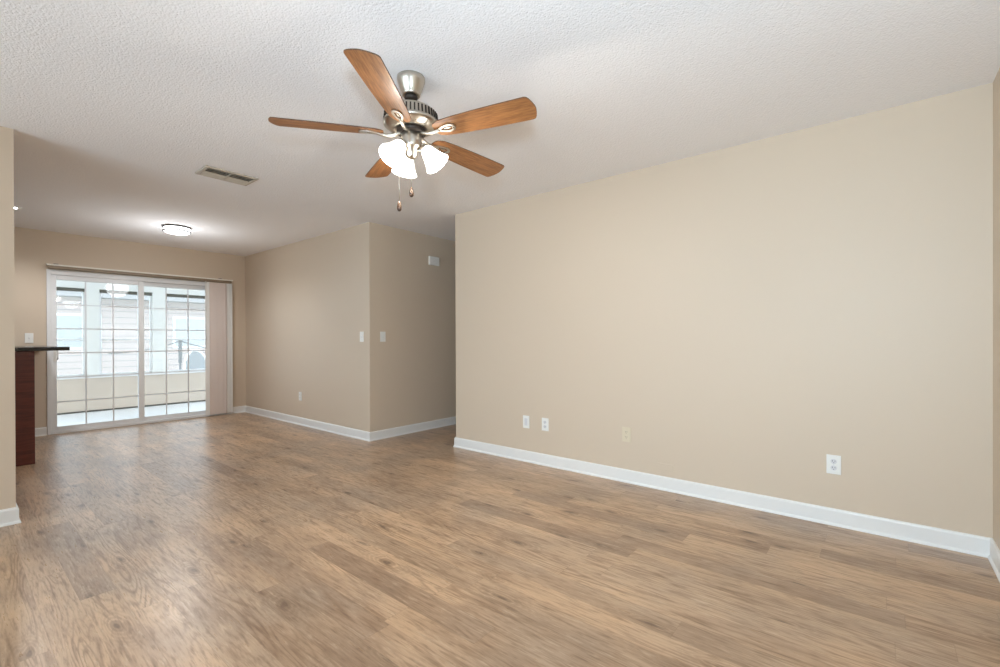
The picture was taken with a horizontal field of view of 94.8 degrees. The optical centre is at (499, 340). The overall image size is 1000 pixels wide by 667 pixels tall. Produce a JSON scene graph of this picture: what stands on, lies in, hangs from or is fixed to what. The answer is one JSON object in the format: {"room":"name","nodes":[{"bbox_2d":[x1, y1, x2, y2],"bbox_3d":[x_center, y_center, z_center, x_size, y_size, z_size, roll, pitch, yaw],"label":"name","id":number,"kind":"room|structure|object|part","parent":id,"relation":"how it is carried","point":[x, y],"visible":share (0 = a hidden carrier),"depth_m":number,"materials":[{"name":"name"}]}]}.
{"room":"empty living room","nodes":[
{"label":"empty living room","id":0,"kind":"room"},
{"bbox_2d":[0,126,15,509],"bbox_3d":[-3.881,-0.081,1.884,0.120,2.440,2.604,0,0,40],"label":"wall","id":1,"kind":"structure","parent":0,"point":[7,285],"depth_m":2.82,"materials":[{"name":"beige paint"}]},
{"bbox_2d":[0,503,20,526],"bbox_3d":[-3.833,1.088,1.942,0.164,0.100,2.506,0,0,40],"label":"baseboard","id":2,"kind":"structure","parent":1,"relation":"attached to","point":[10,516],"depth_m":2.82,"materials":[{"name":"white paint"}]},
{"bbox_2d":[14,227,245,427],"bbox_3d":[-5.831,-0.085,5.088,0.120,2.440,5.865,0,0,40],"label":"wall","id":3,"kind":"structure","parent":0,"point":[33,248],"depth_m":5.80,"materials":[{"name":"beige paint"}]},
{"bbox_2d":[25,333,32,342],"bbox_3d":[-5.504,-0.026,5.376,0.018,0.115,0.072,0,0,40],"label":"light switch","id":4,"kind":"object","parent":3,"relation":"attached to","point":[28,336],"visible":1,"depth_m":5.37,"materials":[{"name":"white plastic"}]},
{"bbox_2d":[46,269,216,434],"bbox_3d":[-4.859,0.137,6.223,0.155,1.985,1.830,0,0,40],"label":"door","id":5,"kind":"structure","parent":3,"relation":"in","point":[52,275],"depth_m":5.98,"materials":[{"name":"white plastic"}]},
{"bbox_3d":[-5.352,0.163,5.544,0.052,0.180,0.041,0,0,40],"label":"handle","id":6,"kind":"part","parent":5,"relation":"part of","materials":[{"name":"white plastic"}]},
{"bbox_3d":[-5.122,0.154,5.891,0.036,1.895,0.913,0,0,40],"label":"sliding panel","id":7,"kind":"part","parent":5,"relation":"part of","materials":[{"name":"clear glass"}]},
{"bbox_3d":[-4.612,0.150,6.574,0.036,1.895,0.905,0,0,40],"label":"sliding panel","id":8,"kind":"part","parent":5,"relation":"part of","materials":[{"name":"clear glass"}]},
{"bbox_2d":[46,263,232,414],"bbox_3d":[-4.739,0.088,6.246,0.090,2.026,2.030,0,0,40],"label":"vertical blind","id":9,"kind":"object","parent":3,"relation":"attached to","point":[218,296],"visible":1,"depth_m":6.85,"materials":[{"name":"plastic"}]},
{"bbox_2d":[56,280,204,295],"bbox_3d":[-6.250,-0.946,7.683,0.120,0.250,4.900,0,0,40],"label":"ceiling","id":10,"kind":"structure","parent":0,"point":[59,283],"depth_m":7.59,"materials":[{"name":"paint"}]},
{"bbox_2d":[57,372,205,412],"bbox_3d":[-6.244,0.862,7.688,0.120,0.535,4.900,0,0,40],"label":"wall","id":11,"kind":"structure","parent":0,"point":[67,389],"depth_m":7.63,"materials":[{"name":"paint"}]},
{"bbox_2d":[56,287,84,376],"bbox_3d":[-7.056,-0.123,6.673,0.080,1.375,1.550,0,0,40],"label":"window","id":12,"kind":"structure","parent":11,"relation":"in","point":[82,290],"depth_m":7.25,"materials":[{"name":"white plastic"}]},
{"bbox_3d":[-7.039,-0.785,6.656,0.030,0.050,1.530,0,0,40],"label":"blind rail","id":13,"kind":"part","parent":12,"relation":"part of","materials":[{"name":"brown metal"}]},
{"bbox_2d":[84,288,165,375],"bbox_3d":[-6.400,-0.130,7.500,0.120,1.380,4.020,0,0,40],"label":"column","id":14,"kind":"structure","parent":11,"relation":"attached to","point":[92,295],"depth_m":7.38,"materials":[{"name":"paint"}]},
{"bbox_2d":[99,290,151,374],"bbox_3d":[-6.232,-0.128,7.672,0.080,1.375,0.700,0,0,40],"label":"window","id":15,"kind":"structure","parent":11,"relation":"in","point":[100,291],"depth_m":7.68,"materials":[{"name":"white plastic"}]},
{"bbox_3d":[-6.215,-0.791,7.654,0.030,0.050,0.680,0,0,40],"label":"blind rail","id":16,"kind":"part","parent":15,"relation":"part of","materials":[{"name":"brown metal"}]},
{"bbox_2d":[57,371,204,379],"bbox_3d":[-6.226,0.577,7.671,0.170,0.035,4.900,0,0,40],"label":"sill","id":17,"kind":"structure","parent":11,"relation":"on","point":[192,371],"depth_m":7.62,"materials":[{"name":"white plastic"}]},
{"bbox_2d":[57,400,205,414],"bbox_3d":[-6.193,1.119,7.646,0.012,0.020,4.900,0,0,40],"label":"trim","id":18,"kind":"structure","parent":11,"relation":"attached to","point":[198,400],"depth_m":7.61,"materials":[{"name":"brown metal"}]},
{"bbox_2d":[167,294,204,371],"bbox_3d":[-5.551,-0.132,8.497,0.080,1.375,1.060,0,0,40],"label":"window","id":19,"kind":"structure","parent":11,"relation":"in","point":[168,295],"depth_m":8.30,"materials":[{"name":"white plastic"}]},
{"bbox_3d":[-5.562,-0.125,8.507,0.050,1.360,1.060,0,0,40],"label":"sash","id":20,"kind":"part","parent":19,"relation":"part of","materials":[{"name":"clear glass"}]},
{"bbox_3d":[-5.533,-0.795,8.480,0.030,0.050,1.040,0,0,40],"label":"blind rail","id":21,"kind":"part","parent":19,"relation":"part of","materials":[{"name":"brown metal"}]},
{"bbox_2d":[57,401,205,425],"bbox_3d":[-5.517,1.171,7.089,2.064,0.075,4.900,0,0,40],"label":"floor","id":22,"kind":"structure","parent":0,"point":[127,413],"depth_m":7.13,"materials":[{"name":"concrete"}]},
{"bbox_2d":[245,224,363,430],"bbox_3d":[-2.731,-0.097,6.255,3.177,2.440,0.120,0,0,40],"label":"wall","id":23,"kind":"structure","parent":0,"point":[304,298],"depth_m":5.97,"materials":[{"name":"beige paint"}]},
{"bbox_2d":[360,332,363,341],"bbox_3d":[-1.570,-0.041,5.207,0.072,0.115,0.018,0,0,40],"label":"light switch","id":24,"kind":"object","parent":23,"relation":"attached to","point":[361,333],"visible":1,"depth_m":5.20,"materials":[{"name":"white plastic"}]},
{"bbox_2d":[363,222,455,431],"bbox_3d":[-0.392,-0.105,6.499,0.120,2.440,3.475,0,0,40],"label":"wall","id":25,"kind":"structure","parent":0,"point":[410,377],"depth_m":5.51,"materials":[{"name":"beige paint"}]},
{"bbox_2d":[35,406,455,441],"bbox_3d":[-2.393,1.071,6.552,3.319,0.100,5.950,0,0,40],"label":"baseboard","id":26,"kind":"structure","parent":25,"relation":"attached to","point":[407,429],"depth_m":5.70,"materials":[{"name":"white paint"}]},
{"bbox_2d":[380,332,385,341],"bbox_3d":[-1.333,-0.042,5.250,0.018,0.115,0.072,0,0,40],"label":"light switch","id":27,"kind":"object","parent":25,"relation":"attached to","point":[382,334],"visible":1,"depth_m":5.25,"materials":[{"name":"white plastic"}]},
{"bbox_2d":[428,256,438,265],"bbox_3d":[-0.838,-1.007,5.845,0.025,0.110,0.170,0,0,40],"label":"door chime","id":28,"kind":"object","parent":25,"relation":"attached to","point":[434,261],"visible":1,"depth_m":5.82,"materials":[{"name":"white plastic"}]},
{"bbox_2d":[0,412,999,666],"bbox_3d":[-1.519,1.156,3.788,8.305,0.060,9.340,0,0,40],"label":"floor","id":29,"kind":"structure","parent":0,"point":[243,539],"depth_m":2.28,"materials":[{"name":"brown wood"}]},
{"bbox_2d":[15,351,34,466],"bbox_3d":[-5.177,0.618,4.429,1.676,1.034,0.835,0,0,40],"label":"bar cabinet","id":30,"kind":"object","parent":29,"relation":"on","point":[24,360],"visible":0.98,"depth_m":4.17,"materials":[{"name":"brown wood"}]},
{"bbox_2d":[15,346,69,350],"bbox_3d":[-5.114,0.082,4.501,1.728,0.034,1.110,0,0,40],"label":"countertop","id":31,"kind":"structure","parent":30,"relation":"on","point":[17,348],"depth_m":4.26,"materials":[{"name":"stone"}]},
{"bbox_2d":[0,0,999,255],"bbox_3d":[-1.549,-1.364,3.800,8.365,0.100,9.340,0,0,40],"label":"ceiling","id":32,"kind":"structure","parent":0,"point":[113,108],"depth_m":2.42,"materials":[{"name":"white paint"}]},
{"bbox_2d":[162,224,190,234],"bbox_3d":[-3.738,-1.270,5.322,0.279,0.083,0.279,0,0,40],"label":"flush ceiling light","id":33,"kind":"object","parent":32,"relation":"attached to","point":[174,229],"visible":1,"depth_m":5.24,"materials":[{"name":"glass"}]},
{"bbox_3d":[-3.738,-1.241,5.322,0.247,0.025,0.247,0,0,40],"label":"lamp shade","id":34,"kind":"part","parent":33,"relation":"part of","materials":[{"name":"white glass"}]},
{"bbox_2d":[195,165,258,185],"bbox_3d":[-2.169,-1.302,3.657,0.244,0.019,0.380,0,0,40],"label":"ceiling vent","id":35,"kind":"object","parent":32,"relation":"in","point":[208,171],"visible":1,"depth_m":3.63,"materials":[{"name":"metal"}]},
{"bbox_2d":[268,48,536,210],"bbox_3d":[-0.410,-0.980,2.335,1.257,0.664,1.220,0,0,40],"label":"ceiling fan","id":36,"kind":"object","parent":32,"relation":"hanging from","point":[412,120],"visible":1,"depth_m":2.21,"materials":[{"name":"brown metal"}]},
{"bbox_3d":[-0.831,-1.030,2.216,0.522,0.006,0.143,0,11,-13],"label":"blade","id":37,"kind":"part","parent":36,"relation":"part of","materials":[{"name":"brown wood"}]},
{"bbox_3d":[-0.482,-1.037,1.909,0.143,0.006,0.522,12,0,6],"label":"blade","id":38,"kind":"part","parent":36,"relation":"part of","materials":[{"name":"brown wood"}]},
{"bbox_3d":[-0.646,-1.021,2.643,0.143,0.006,0.522,-13,6,-30],"label":"blade","id":39,"kind":"part","parent":36,"relation":"part of","materials":[{"name":"brown wood"}]},
{"bbox_3d":[-0.499,-0.919,2.219,0.133,0.104,0.133,0,-38,33],"label":"lamp shade","id":40,"kind":"part","parent":36,"relation":"part of","materials":[{"name":"white glass"}]},
{"bbox_3d":[-0.499,-0.919,2.219,0.049,0.076,0.049,0,-38,33],"label":"bulb","id":41,"kind":"part","parent":36,"relation":"part of","materials":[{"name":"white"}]},
{"bbox_3d":[-0.505,-0.825,2.304,0.003,0.295,0.003,0,0,40],"label":"pull chain","id":42,"kind":"part","parent":36,"relation":"part of","materials":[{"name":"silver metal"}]},
{"bbox_3d":[-0.489,-0.920,2.392,0.133,0.104,0.133,0,38,-27],"label":"lamp shade","id":43,"kind":"part","parent":36,"relation":"part of","materials":[{"name":"white glass"}]},
{"bbox_3d":[-0.383,-0.957,2.305,0.075,0.048,0.051,0,0,25],"label":"light arm","id":44,"kind":"part","parent":36,"relation":"part of","materials":[{"name":"silver metal"}]},
{"bbox_3d":[-0.344,-0.920,2.298,0.133,0.104,0.133,-38,-2,2],"label":"lamp shade","id":45,"kind":"part","parent":36,"relation":"part of","materials":[{"name":"white glass"}]},
{"bbox_3d":[-0.182,-1.023,2.599,0.143,0.006,0.522,-17,-12,40],"label":"blade","id":46,"kind":"part","parent":36,"relation":"part of","materials":[{"name":"brown wood"}]},
{"bbox_3d":[-0.081,-1.033,2.145,0.522,0.006,0.143,-1,-13,23],"label":"blade","id":47,"kind":"part","parent":36,"relation":"part of","materials":[{"name":"brown wood"}]},
{"bbox_2d":[455,83,992,537],"bbox_3d":[1.117,-0.101,3.608,4.008,2.440,0.120,0,0,40],"label":"wall","id":48,"kind":"structure","parent":0,"point":[753,313],"depth_m":3.00,"materials":[{"name":"beige paint"}]},
{"bbox_2d":[523,415,528,427],"bbox_3d":[0.242,0.754,4.252,0.072,0.115,0.008,0,0,40],"label":"wall jack","id":49,"kind":"object","parent":48,"relation":"attached to","point":[525,418],"visible":1,"depth_m":4.25,"materials":[{"name":"white plastic"}]},
{"bbox_2d":[542,418,548,430],"bbox_3d":[0.404,0.753,4.118,0.072,0.115,0.009,0,0,40],"label":"electrical outlet","id":50,"kind":"object","parent":48,"relation":"attached to","point":[545,421],"visible":1,"depth_m":4.11,"materials":[{"name":"white plastic"}]},
{"bbox_2d":[622,427,630,441],"bbox_3d":[0.997,0.744,3.628,0.072,0.115,0.009,0,0,40],"label":"electrical outlet","id":51,"kind":"object","parent":48,"relation":"attached to","point":[626,432],"visible":1,"depth_m":3.62,"materials":[{"name":"beige plastic"}]},
{"bbox_2d":[453,437,991,557],"bbox_3d":[1.997,1.063,4.784,3.910,0.100,3.088,0,0,40],"label":"baseboard","id":52,"kind":"structure","parent":48,"relation":"attached to","point":[961,542],"depth_m":3.00,"materials":[{"name":"white paint"}]},
{"bbox_2d":[826,454,840,474],"bbox_3d":[2.020,0.752,2.784,0.072,0.115,0.009,0,0,40],"label":"electrical outlet","id":53,"kind":"object","parent":48,"relation":"attached to","point":[833,462],"visible":1,"depth_m":2.78,"materials":[{"name":"white plastic"}]},
{"bbox_2d":[993,68,999,549],"bbox_3d":[0.747,-0.090,0.105,0.120,2.440,5.754,0,0,40],"label":"wall","id":54,"kind":"structure","parent":0,"point":[996,83],"depth_m":2.29,"materials":[{"name":"beige paint"}]},
{"bbox_2d":[988,538,999,581],"bbox_3d":[0.734,1.079,0.200,0.022,0.100,5.634,0,0,40],"label":"baseboard","id":55,"kind":"structure","parent":54,"relation":"attached to","point":[994,557],"depth_m":2.26,"materials":[{"name":"white paint"}]},
{"label":"outside","id":56,"kind":"structure","parent":0,"visible":0},
{"bbox_3d":[-22.136,1.345,28.005,50.200,0.150,75.000,0,0,40],"label":"ground","id":57,"kind":"structure","parent":56,"visible":0},
{"bbox_2d":[56,290,204,374],"bbox_3d":[-12.512,-0.835,19.401,7.000,4.200,13.800,0,0,40],"label":"house","id":58,"kind":"structure","parent":57,"relation":"on","point":[68,316],"depth_m":14.97,"materials":[{"name":"white"}]},
{"bbox_3d":[-13.005,-0.268,14.041,0.005,0.960,1.160,0,0,40],"label":"pane","id":59,"kind":"part","parent":58,"relation":"part of","materials":[{"name":"clear glass"}]},
{"bbox_3d":[-10.968,-0.281,16.509,0.005,0.960,1.160,0,0,40],"label":"pane","id":60,"kind":"part","parent":58,"relation":"part of","materials":[{"name":"clear glass"}]},
{"bbox_2d":[108,338,204,369],"bbox_3d":[-7.468,0.610,10.745,0.080,1.330,2.600,0,0,40],"label":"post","id":61,"kind":"object","parent":57,"relation":"on","point":[178,341],"visible":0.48,"depth_m":10.72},
{"bbox_3d":[-7.468,0.610,10.745,0.080,1.330,0.080,0,0,40],"label":"post","id":62,"kind":"part","parent":61,"relation":"part of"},
{"bbox_2d":[183,349,204,368],"bbox_3d":[-6.235,0.743,9.663,0.654,1.104,0.553,0,0,28],"label":"patio chair","id":63,"kind":"object","parent":57,"relation":"on","point":[196,358],"visible":0.23,"depth_m":9.77,"materials":[{"name":"white paint"}]}
]}

